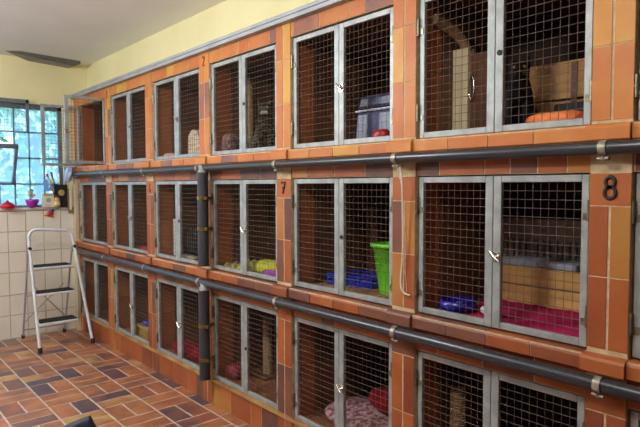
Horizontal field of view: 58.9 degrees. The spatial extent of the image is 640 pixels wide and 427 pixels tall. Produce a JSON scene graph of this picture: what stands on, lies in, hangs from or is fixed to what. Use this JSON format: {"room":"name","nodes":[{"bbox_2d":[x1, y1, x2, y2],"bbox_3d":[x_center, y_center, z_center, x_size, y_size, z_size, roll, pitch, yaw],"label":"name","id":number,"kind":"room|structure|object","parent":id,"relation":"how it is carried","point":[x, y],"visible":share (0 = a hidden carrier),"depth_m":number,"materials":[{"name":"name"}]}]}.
{"room":"animal shelter kennel","nodes":[
{"label":"animal shelter kennel","id":0,"kind":"room"},
{"bbox_2d":[0,54,86,340],"bbox_3d":[-3.840,-0.076,5.175,5.050,2.925,0.250,-3,4,-41],"label":"wall","id":1,"kind":"structure","parent":0,"point":[38,83],"depth_m":5.82,"materials":[{"name":"white tile"}]},
{"bbox_2d":[0,102,65,209],"bbox_3d":[-3.521,-0.550,5.222,2.225,1.072,0.263,-3,4,-41],"label":"window","id":2,"kind":"structure","parent":1,"relation":"in","point":[13,146],"depth_m":5.80,"materials":[{"name":"grey paint"}]},
{"bbox_2d":[0,200,14,207],"bbox_3d":[-3.099,-0.091,5.617,0.132,0.078,0.132,-3,4,-41],"label":"dish","id":3,"kind":"object","parent":2,"relation":"on","point":[7,204],"visible":1,"depth_m":5.57,"materials":[{"name":"red plastic"}]},
{"bbox_2d":[0,97,28,132],"bbox_3d":[-3.364,-0.958,5.333,1.135,0.330,0.030,-3,4,-41],"label":"guard","id":4,"kind":"object","parent":2,"relation":"attached to","point":[7,100],"visible":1,"depth_m":5.64,"materials":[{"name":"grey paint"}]},
{"bbox_2d":[25,189,38,207],"bbox_3d":[-2.930,-0.156,5.760,0.128,0.194,0.128,-3,4,-41],"label":"potted plant","id":5,"kind":"object","parent":2,"relation":"on","point":[32,203],"visible":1,"depth_m":5.73,"materials":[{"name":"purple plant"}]},
{"bbox_2d":[42,193,53,206],"bbox_3d":[-2.816,-0.137,5.858,0.105,0.145,0.046,-3,4,-41],"label":"carton","id":6,"kind":"object","parent":2,"relation":"on","point":[47,198],"visible":1,"depth_m":5.84,"materials":[{"name":"beige cardboard"}]},
{"bbox_2d":[43,179,54,190],"bbox_3d":[-2.813,-0.213,5.885,0.121,0.296,0.032,-3,4,-41],"label":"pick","id":7,"kind":"object","parent":2,"relation":"on","point":[46,183],"visible":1,"depth_m":5.87,"materials":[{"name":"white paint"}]},
{"bbox_2d":[54,195,59,206],"bbox_3d":[-2.745,-0.129,5.905,0.065,0.124,0.065,-3,4,-41],"label":"spice jar","id":8,"kind":"object","parent":2,"relation":"on","point":[56,197],"visible":1,"depth_m":5.88,"materials":[{"name":"brown"}]},
{"bbox_2d":[53,185,67,206],"bbox_3d":[-2.727,-0.186,5.948,0.120,0.235,0.072,-3,4,-41],"label":"box","id":9,"kind":"object","parent":2,"relation":"on","point":[61,190],"visible":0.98,"depth_m":5.93,"materials":[{"name":"black"}]},
{"bbox_2d":[44,209,53,217],"bbox_3d":[-2.815,-0.004,5.884,0.103,0.103,0.024,-3,4,-41],"label":"magnet","id":10,"kind":"object","parent":1,"relation":"attached to","point":[49,213],"visible":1,"depth_m":5.89},
{"bbox_2d":[0,0,225,65],"bbox_3d":[-0.850,-1.450,1.677,5.200,0.150,9.350,-3,4,-41],"label":"ceiling","id":11,"kind":"structure","parent":0,"point":[88,32],"depth_m":4.48,"materials":[{"name":"paint"}]},
{"bbox_2d":[8,51,80,67],"bbox_3d":[-2.799,-1.541,5.678,0.252,0.050,0.693,2,4,41],"label":"ceiling vent","id":12,"kind":"object","parent":11,"relation":"in","point":[44,59],"visible":1,"depth_m":5.69,"materials":[{"name":"grey metal"}]},
{"bbox_2d":[0,329,252,426],"bbox_3d":[-1.131,1.521,1.541,4.000,0.120,8.900,-3,4,-41],"label":"floor","id":13,"kind":"structure","parent":0,"point":[73,378],"depth_m":4.27,"materials":[{"name":"tile"}]},
{"bbox_2d":[21,228,94,353],"bbox_3d":[-2.607,0.701,5.588,0.523,1.129,0.696,-3,4,-41],"label":"step ladder","id":14,"kind":"object","parent":13,"relation":"on","point":[66,318],"visible":1,"depth_m":5.50,"materials":[{"name":"silver metal"}]},
{"bbox_2d":[64,415,96,426],"bbox_3d":[-1.446,1.301,3.464,0.280,0.131,0.104,0,3,-5],"label":"clog","id":15,"kind":"object","parent":13,"relation":"on","point":[87,421],"visible":1,"depth_m":3.44,"materials":[{"name":"black rubber"}]},
{"bbox_2d":[87,0,315,87],"bbox_3d":[0.465,-1.273,2.789,0.170,0.315,8.900,-3,4,-41],"label":"wall","id":16,"kind":"structure","parent":0,"point":[224,18],"depth_m":4.34,"materials":[{"name":"yellow paint"}]},
{"bbox_2d":[72,0,639,426],"bbox_3d":[0.583,0.172,2.959,0.845,2.470,8.900,-3,4,-41],"label":"wall","id":17,"kind":"structure","parent":0,"point":[607,354],"depth_m":2.60,"materials":[{"name":"tile"}]},
{"bbox_2d":[68,189,71,209],"bbox_3d":[-2.651,-0.152,6.008,0.024,0.220,0.036,-3,4,-41],"label":"cutting board","id":18,"kind":"object","parent":17,"relation":"attached to","point":[69,190],"visible":1,"depth_m":6.00,"materials":[{"name":"beige wood"}]},
{"bbox_2d":[40,95,105,165],"bbox_3d":[-2.123,-0.795,5.787,1.165,0.634,0.797,-3,4,-41],"label":"cage","id":19,"kind":"object","parent":17,"relation":"on","point":[93,115],"visible":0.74,"depth_m":5.79,"materials":[{"name":"grey metal"}]},
{"bbox_2d":[72,177,80,329],"bbox_3d":[-2.598,0.418,6.051,0.029,1.650,0.085,-3,4,-41],"label":"trim","id":20,"kind":"structure","parent":17,"relation":"attached to","point":[74,179],"depth_m":6.03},
{"bbox_2d":[79,182,106,244],"bbox_3d":[-1.985,-0.016,5.950,0.796,0.626,0.787,-3,4,-41],"label":"cage","id":21,"kind":"object","parent":17,"relation":"on","point":[93,229],"visible":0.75,"depth_m":5.99,"materials":[{"name":"grey metal"}]},
{"bbox_2d":[81,257,108,324],"bbox_3d":[-1.984,0.768,5.988,0.796,0.615,0.787,-3,4,-41],"label":"cage","id":22,"kind":"object","parent":17,"relation":"on","point":[95,273],"visible":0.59,"depth_m":6.01,"materials":[{"name":"grey metal"}]},
{"bbox_2d":[110,86,145,163],"bbox_3d":[-1.393,-0.769,5.225,0.796,0.634,0.787,-3,4,-41],"label":"cage","id":23,"kind":"object","parent":17,"relation":"on","point":[127,110],"visible":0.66,"depth_m":5.26,"materials":[{"name":"grey metal"}]},
{"bbox_2d":[112,181,147,253],"bbox_3d":[-1.396,0.017,5.260,0.806,0.626,0.787,-3,4,-41],"label":"cage","id":24,"kind":"object","parent":17,"relation":"on","point":[130,197],"visible":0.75,"depth_m":5.30,"materials":[{"name":"grey metal"}]},
{"bbox_2d":[113,266,148,344],"bbox_3d":[-1.394,0.800,5.298,0.806,0.615,0.787,-3,4,-41],"label":"cage","id":25,"kind":"object","parent":17,"relation":"on","point":[131,287],"visible":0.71,"depth_m":5.33,"materials":[{"name":"grey metal"}]},
{"bbox_2d":[136,323,148,340],"bbox_3d":[-1.511,1.054,5.099,0.208,0.102,0.278,-3,4,-41],"label":"storage box","id":26,"kind":"object","parent":25,"relation":"in","point":[138,324],"visible":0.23,"depth_m":5.03,"materials":[{"name":"brown cardboard"}]},
{"bbox_2d":[152,69,199,159],"bbox_3d":[-0.804,-0.736,4.536,0.806,0.634,0.787,-3,4,-41],"label":"cage","id":27,"kind":"object","parent":17,"relation":"on","point":[176,102],"visible":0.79,"depth_m":4.58,"materials":[{"name":"grey metal"}]},
{"bbox_2d":[188,130,199,153],"bbox_3d":[-0.936,-0.520,4.253,0.030,0.217,0.182,-3,4,-41],"label":"board","id":28,"kind":"object","parent":27,"relation":"in","point":[190,138],"visible":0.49,"depth_m":4.25,"materials":[{"name":"beige wood"}]},
{"bbox_2d":[154,180,197,264],"bbox_3d":[-0.799,0.049,4.578,0.796,0.626,0.787,-3,4,-41],"label":"cage","id":29,"kind":"object","parent":17,"relation":"on","point":[177,200],"visible":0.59,"depth_m":4.62,"materials":[{"name":"grey metal"}]},
{"bbox_2d":[173,219,175,254],"bbox_3d":[-1.179,0.196,4.655,0.020,0.300,0.095,-3,4,-41],"label":"board","id":30,"kind":"object","parent":29,"relation":"in","point":[174,220],"visible":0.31,"depth_m":4.66,"materials":[{"name":"grey"}]},
{"bbox_2d":[183,254,197,259],"bbox_3d":[-1.019,0.341,4.400,0.080,0.038,0.240,-3,4,-41],"label":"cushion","id":31,"kind":"object","parent":29,"relation":"in","point":[188,256],"visible":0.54,"depth_m":4.33,"materials":[{"name":"beige fabric"}]},
{"bbox_2d":[186,225,197,255],"bbox_3d":[-0.950,0.222,4.559,0.200,0.272,0.240,-3,4,-41],"label":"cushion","id":32,"kind":"object","parent":29,"relation":"in","point":[195,245],"visible":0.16,"depth_m":4.48,"materials":[{"name":"black fabric"}]},
{"bbox_2d":[155,278,198,369],"bbox_3d":[-0.801,0.833,4.612,0.806,0.615,0.787,-3,4,-41],"label":"cage","id":33,"kind":"object","parent":17,"relation":"on","point":[178,304],"visible":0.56,"depth_m":4.64,"materials":[{"name":"grey metal"}]},
{"bbox_2d":[172,339,198,360],"bbox_3d":[-1.020,1.084,4.500,0.180,0.105,0.520,-3,4,-41],"label":"fleece blanket","id":34,"kind":"object","parent":33,"relation":"in","point":[191,354],"visible":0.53,"depth_m":4.40,"materials":[{"name":"red fabric"}]},
{"bbox_2d":[197,164,213,266],"bbox_3d":[-0.795,0.010,3.890,0.112,0.698,0.125,1,3,13],"label":"downpipe","id":35,"kind":"object","parent":17,"relation":"attached to","point":[203,228],"visible":0.99,"depth_m":3.85,"materials":[{"name":"grey plastic"}]},
{"bbox_2d":[198,283,214,380],"bbox_3d":[-0.794,0.808,3.929,0.112,0.681,0.125,1,3,13],"label":"downpipe","id":36,"kind":"object","parent":17,"relation":"attached to","point":[204,324],"visible":0.99,"depth_m":3.89,"materials":[{"name":"grey plastic"}]},
{"bbox_2d":[70,0,352,99],"bbox_3d":[0.585,-1.088,2.901,0.855,0.053,8.900,-3,4,-41],"label":"trim","id":37,"kind":"structure","parent":17,"relation":"on","point":[317,6],"depth_m":3.62,"materials":[{"name":"white metal"}]},
{"bbox_2d":[209,44,276,155],"bbox_3d":[-0.207,-0.704,3.853,0.796,0.634,0.787,-3,4,-41],"label":"cage","id":38,"kind":"object","parent":17,"relation":"on","point":[229,87],"visible":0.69,"depth_m":3.86,"materials":[{"name":"grey metal"}]},
{"bbox_2d":[221,133,238,150],"bbox_3d":[-0.617,-0.475,3.908,0.100,0.157,0.130,-3,4,-41],"label":"folded blanket","id":39,"kind":"object","parent":38,"relation":"in","point":[230,137],"visible":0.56,"depth_m":3.86,"materials":[{"name":"fabric"}]},
{"bbox_2d":[247,80,255,147],"bbox_3d":[-0.489,-0.665,3.980,0.180,0.520,0.180,-3,4,-41],"label":"post","id":40,"kind":"object","parent":38,"relation":"in","point":[251,82],"visible":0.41,"depth_m":3.96,"materials":[{"name":"brown wood"}]},
{"bbox_2d":[249,100,274,147],"bbox_3d":[-0.386,-0.575,3.794,0.242,0.346,0.335,-2,4,-39],"label":"cat","id":41,"kind":"object","parent":38,"relation":"in","point":[266,106],"visible":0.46,"depth_m":3.71},
{"bbox_2d":[211,179,276,281],"bbox_3d":[-0.210,0.082,3.888,0.806,0.626,0.787,-3,4,-41],"label":"cage","id":42,"kind":"object","parent":17,"relation":"on","point":[244,210],"visible":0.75,"depth_m":4.00,"materials":[{"name":"grey metal"}]},
{"bbox_2d":[224,258,257,270],"bbox_3d":[-0.495,0.351,3.932,0.246,0.054,0.320,-3,4,-41],"label":"blanket","id":43,"kind":"object","parent":42,"relation":"in","point":[238,263],"visible":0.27,"depth_m":3.89,"materials":[{"name":"beige fabric"}]},
{"bbox_2d":[254,259,275,273],"bbox_3d":[-0.308,0.349,3.653,0.180,0.094,0.340,-3,4,-41],"label":"blanket","id":44,"kind":"object","parent":42,"relation":"in","point":[265,262],"visible":0.4,"depth_m":3.60,"materials":[{"name":"yellow fabric"}]},
{"bbox_2d":[262,270,275,275],"bbox_3d":[-0.306,0.376,3.537,0.044,0.050,0.170,-3,4,-41],"label":"cushion","id":45,"kind":"object","parent":42,"relation":"in","point":[267,272],"visible":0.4,"depth_m":3.51,"materials":[{"name":"purple fabric"}]},
{"bbox_2d":[212,294,277,409],"bbox_3d":[-0.204,0.865,3.930,0.796,0.615,0.787,-3,4,-41],"label":"cage","id":46,"kind":"object","parent":17,"relation":"on","point":[238,327],"visible":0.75,"depth_m":3.94,"materials":[{"name":"grey metal"}]},
{"bbox_2d":[225,362,240,379],"bbox_3d":[-0.590,1.108,3.987,0.120,0.105,0.150,-3,4,-41],"label":"pillow","id":47,"kind":"object","parent":46,"relation":"in","point":[234,363],"visible":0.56,"depth_m":3.93,"materials":[{"name":"red fabric"}]},
{"bbox_2d":[250,313,276,380],"bbox_3d":[-0.373,0.935,4.034,0.180,0.440,0.180,-3,4,-41],"label":"post","id":48,"kind":"object","parent":46,"relation":"in","point":[266,366],"visible":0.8,"depth_m":4.01,"materials":[{"name":"brown fabric"}]},
{"bbox_2d":[290,7,393,148],"bbox_3d":[0.382,-0.671,3.164,0.806,0.634,0.787,-3,4,-41],"label":"cage","id":49,"kind":"object","parent":17,"relation":"on","point":[330,83],"visible":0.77,"depth_m":3.23,"materials":[{"name":"grey metal"}]},
{"bbox_2d":[355,92,389,138],"bbox_3d":[0.368,-0.489,2.987,0.229,0.262,0.298,-3,4,-41],"label":"carrier","id":50,"kind":"object","parent":49,"relation":"in","point":[385,125],"visible":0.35,"depth_m":2.93,"materials":[{"name":"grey plastic"}]},
{"bbox_2d":[372,129,389,136],"bbox_3d":[0.306,-0.384,2.820,0.080,0.073,0.110,-3,4,-41],"label":"bowl","id":51,"kind":"object","parent":49,"relation":"in","point":[385,132],"visible":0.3,"depth_m":2.78,"materials":[{"name":"red plastic"}]},
{"bbox_2d":[291,177,392,305],"bbox_3d":[0.388,0.114,3.206,0.796,0.626,0.787,-3,4,-41],"label":"cage","id":52,"kind":"object","parent":17,"relation":"on","point":[330,229],"visible":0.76,"depth_m":3.29,"materials":[{"name":"grey metal"}]},
{"bbox_2d":[313,278,388,298],"bbox_3d":[0.343,0.408,3.179,0.574,0.012,0.688,-3,4,-41],"label":"mat","id":53,"kind":"object","parent":52,"relation":"in","point":[352,289],"visible":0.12,"depth_m":3.04,"materials":[{"name":"red fabric"}]},
{"bbox_2d":[327,269,378,288],"bbox_3d":[0.220,0.370,3.225,0.302,0.062,0.200,2,4,37],"label":"tray","id":54,"kind":"object","parent":53,"relation":"on","point":[353,282],"visible":0.48,"depth_m":3.17,"materials":[{"name":"plastic"}]},
{"bbox_2d":[355,207,382,280],"bbox_3d":[0.324,0.181,3.463,0.180,0.440,0.180,-3,4,-41],"label":"post","id":55,"kind":"object","parent":53,"relation":"on","point":[370,211],"visible":0.7,"depth_m":3.43,"materials":[{"name":"brown wood"}]},
{"bbox_2d":[370,241,388,294],"bbox_3d":[0.368,0.290,2.958,0.180,0.272,0.176,-3,4,-41],"label":"waste bin","id":56,"kind":"object","parent":53,"relation":"on","point":[377,246],"visible":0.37,"depth_m":2.91,"materials":[{"name":"plastic"}]},
{"bbox_2d":[292,316,391,426],"bbox_3d":[0.385,0.898,3.241,0.806,0.615,0.787,-3,4,-41],"label":"cage","id":57,"kind":"object","parent":17,"relation":"on","point":[332,363],"visible":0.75,"depth_m":3.34,"materials":[{"name":"grey metal"}]},
{"bbox_2d":[325,396,388,426],"bbox_3d":[0.302,1.151,3.186,0.400,0.094,0.600,-3,4,-41],"label":"patterned cushion","id":58,"kind":"object","parent":57,"relation":"in","point":[370,408],"visible":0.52,"depth_m":3.15,"materials":[{"name":"pink fabric"}]},
{"bbox_2d":[369,386,388,414],"bbox_3d":[0.442,1.054,3.157,0.240,0.115,0.400,-3,4,-41],"label":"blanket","id":59,"kind":"object","parent":58,"relation":"on","point":[372,396],"visible":0.26,"depth_m":3.14,"materials":[{"name":"red fabric"}]},
{"bbox_2d":[72,139,639,176],"bbox_3d":[0.257,-0.247,2.671,0.076,0.068,8.720,-3,4,-41],"label":"pipe","id":60,"kind":"object","parent":17,"relation":"attached to","point":[603,148],"visible":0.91,"depth_m":2.39,"materials":[{"name":"metal"}]},
{"bbox_2d":[65,167,72,180],"bbox_3d":[-2.621,-0.412,5.915,0.089,0.150,0.078,-3,4,-41],"label":"plastic bag","id":61,"kind":"object","parent":60,"relation":"hanging from","point":[69,170],"visible":0.99,"depth_m":5.89,"materials":[{"name":"white plastic"}]},
{"bbox_2d":[397,167,410,295],"bbox_3d":[0.375,0.079,2.557,0.046,0.590,0.062,-3,4,-41],"label":"rope","id":62,"kind":"object","parent":60,"relation":"hanging from","point":[398,170],"visible":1,"depth_m":2.57,"materials":[{"name":"beige fabric"}]},
{"bbox_2d":[73,248,639,402],"bbox_3d":[0.258,0.545,2.709,0.079,0.073,8.720,-3,4,-41],"label":"pipe","id":63,"kind":"object","parent":17,"relation":"attached to","point":[599,385],"visible":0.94,"depth_m":2.42,"materials":[{"name":"metal"}]},
{"bbox_2d":[414,351,584,426],"bbox_3d":[0.982,0.930,2.558,0.796,0.615,0.787,-3,4,-41],"label":"cage","id":64,"kind":"object","parent":17,"relation":"on","point":[494,399],"visible":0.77,"depth_m":2.67,"materials":[{"name":"grey metal"}]},
{"bbox_2d":[447,378,469,426],"bbox_3d":[0.656,1.008,2.692,0.180,0.420,0.180,-3,4,-41],"label":"post","id":65,"kind":"object","parent":64,"relation":"in","point":[456,385],"visible":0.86,"depth_m":2.66,"materials":[{"name":"brown fabric"}]},
{"bbox_2d":[415,173,589,346],"bbox_3d":[0.977,0.146,2.516,0.806,0.626,0.787,-3,4,-41],"label":"cage","id":66,"kind":"object","parent":17,"relation":"on","point":[461,232],"visible":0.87,"depth_m":2.53,"materials":[{"name":"grey metal"}]},
{"bbox_2d":[440,299,578,336],"bbox_3d":[0.999,0.431,2.540,0.727,0.024,0.718,-3,4,-41],"label":"fleece blanket","id":67,"kind":"object","parent":66,"relation":"in","point":[569,314],"visible":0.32,"depth_m":2.38,"materials":[{"name":"pink fabric"}]},
{"bbox_2d":[439,296,478,312],"bbox_3d":[0.621,0.406,2.540,0.176,0.046,0.176,-3,4,-41],"label":"bowl","id":68,"kind":"object","parent":67,"relation":"on","point":[465,303],"visible":0.74,"depth_m":2.48,"materials":[{"name":"blue plastic"}]},
{"bbox_2d":[502,264,579,311],"bbox_3d":[1.137,0.340,2.596,0.212,0.175,0.575,-3,4,-41],"label":"wooden box","id":69,"kind":"object","parent":67,"relation":"on","point":[507,270],"visible":0.38,"depth_m":2.58,"materials":[{"name":"brown wood"}]},
{"bbox_2d":[503,256,579,271],"bbox_3d":[1.062,0.234,2.668,0.165,0.028,0.370,-3,4,-41],"label":"folded cloth","id":70,"kind":"object","parent":69,"relation":"on","point":[521,262],"visible":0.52,"depth_m":2.62,"materials":[{"name":"grey fabric"}]},
{"bbox_2d":[503,217,580,261],"bbox_3d":[1.197,0.154,2.718,0.050,0.245,0.734,-3,4,-41],"label":"grille","id":71,"kind":"object","parent":66,"relation":"attached to","point":[514,229],"visible":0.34,"depth_m":2.80,"materials":[{"name":"grey metal"}]},
{"bbox_2d":[416,0,593,138],"bbox_3d":[0.979,-0.639,2.482,0.796,0.634,0.787,-3,4,-41],"label":"cage","id":72,"kind":"object","parent":17,"relation":"on","point":[546,31],"visible":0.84,"depth_m":2.54,"materials":[{"name":"grey metal"}]},
{"bbox_2d":[431,14,486,129],"bbox_3d":[0.656,-0.619,2.559,0.225,0.562,0.235,-3,4,-41],"label":"cat tree","id":73,"kind":"object","parent":72,"relation":"in","point":[475,91],"visible":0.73,"depth_m":2.62,"materials":[{"name":"beige wood"}]},
{"bbox_2d":[505,56,538,124],"bbox_3d":[0.835,-0.496,2.437,0.222,0.318,0.308,-1,3,-18],"label":"cat","id":74,"kind":"object","parent":72,"relation":"in","point":[519,111],"visible":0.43,"depth_m":2.36},
{"bbox_2d":[525,110,583,122],"bbox_3d":[0.931,-0.356,2.197,0.180,0.075,0.236,-3,4,-41],"label":"cushion","id":75,"kind":"object","parent":72,"relation":"in","point":[572,114],"visible":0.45,"depth_m":2.12,"materials":[{"name":"orange fabric"}]},
{"bbox_2d":[530,58,584,112],"bbox_3d":[1.190,-0.503,2.527,0.266,0.332,0.440,-3,4,-41],"label":"crate","id":76,"kind":"object","parent":72,"relation":"in","point":[576,66],"visible":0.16,"depth_m":2.50,"materials":[{"name":"brown wood"}]},
{"bbox_2d":[554,101,583,111],"bbox_3d":[1.095,-0.390,2.311,0.100,0.128,0.250,-3,4,-41],"label":"foam mat","id":77,"kind":"object","parent":72,"relation":"in","point":[574,105],"visible":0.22,"depth_m":2.31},
{"bbox_2d":[602,175,616,199],"bbox_3d":[0.973,-0.087,1.902,0.006,0.084,0.048,-3,4,-41],"label":"number","id":78,"kind":"object","parent":17,"relation":"attached to","point":[613,178],"visible":1,"depth_m":1.90,"materials":[{"name":"black paint"}]},
{"bbox_2d":[628,172,639,358],"bbox_3d":[1.570,0.179,1.831,0.806,0.626,0.787,-3,4,-41],"label":"cage","id":79,"kind":"object","parent":17,"relation":"on","point":[634,318],"visible":1,"depth_m":1.86,"materials":[{"name":"grey metal"}]},
{"bbox_2d":[630,409,639,426],"bbox_3d":[1.571,0.962,1.869,0.806,0.615,0.787,-3,4,-41],"label":"cage","id":80,"kind":"object","parent":17,"relation":"on","point":[635,415],"visible":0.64,"depth_m":1.88,"materials":[{"name":"grey metal"}]},
{"bbox_2d":[634,69,639,120],"bbox_3d":[1.568,-0.607,1.792,0.806,0.634,0.787,-3,4,-41],"label":"cage","id":81,"kind":"object","parent":17,"relation":"on","point":[637,76],"visible":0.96,"depth_m":1.84,"materials":[{"name":"grey metal"}]},
{"label":"outside","id":82,"kind":"structure","parent":0,"visible":0},
{"bbox_3d":[-11.299,1.437,14.704,26.000,0.100,23.100,-3,4,-41],"label":"lawn","id":83,"kind":"structure","parent":82,"visible":0},
{"bbox_2d":[0,108,56,204],"bbox_3d":[-5.749,-0.882,11.493,3.052,4.835,3.006,-3,4,-41],"label":"tree","id":84,"kind":"object","parent":83,"relation":"on","point":[36,166],"visible":0.16,"depth_m":10.82,"materials":[{"name":"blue plant"}]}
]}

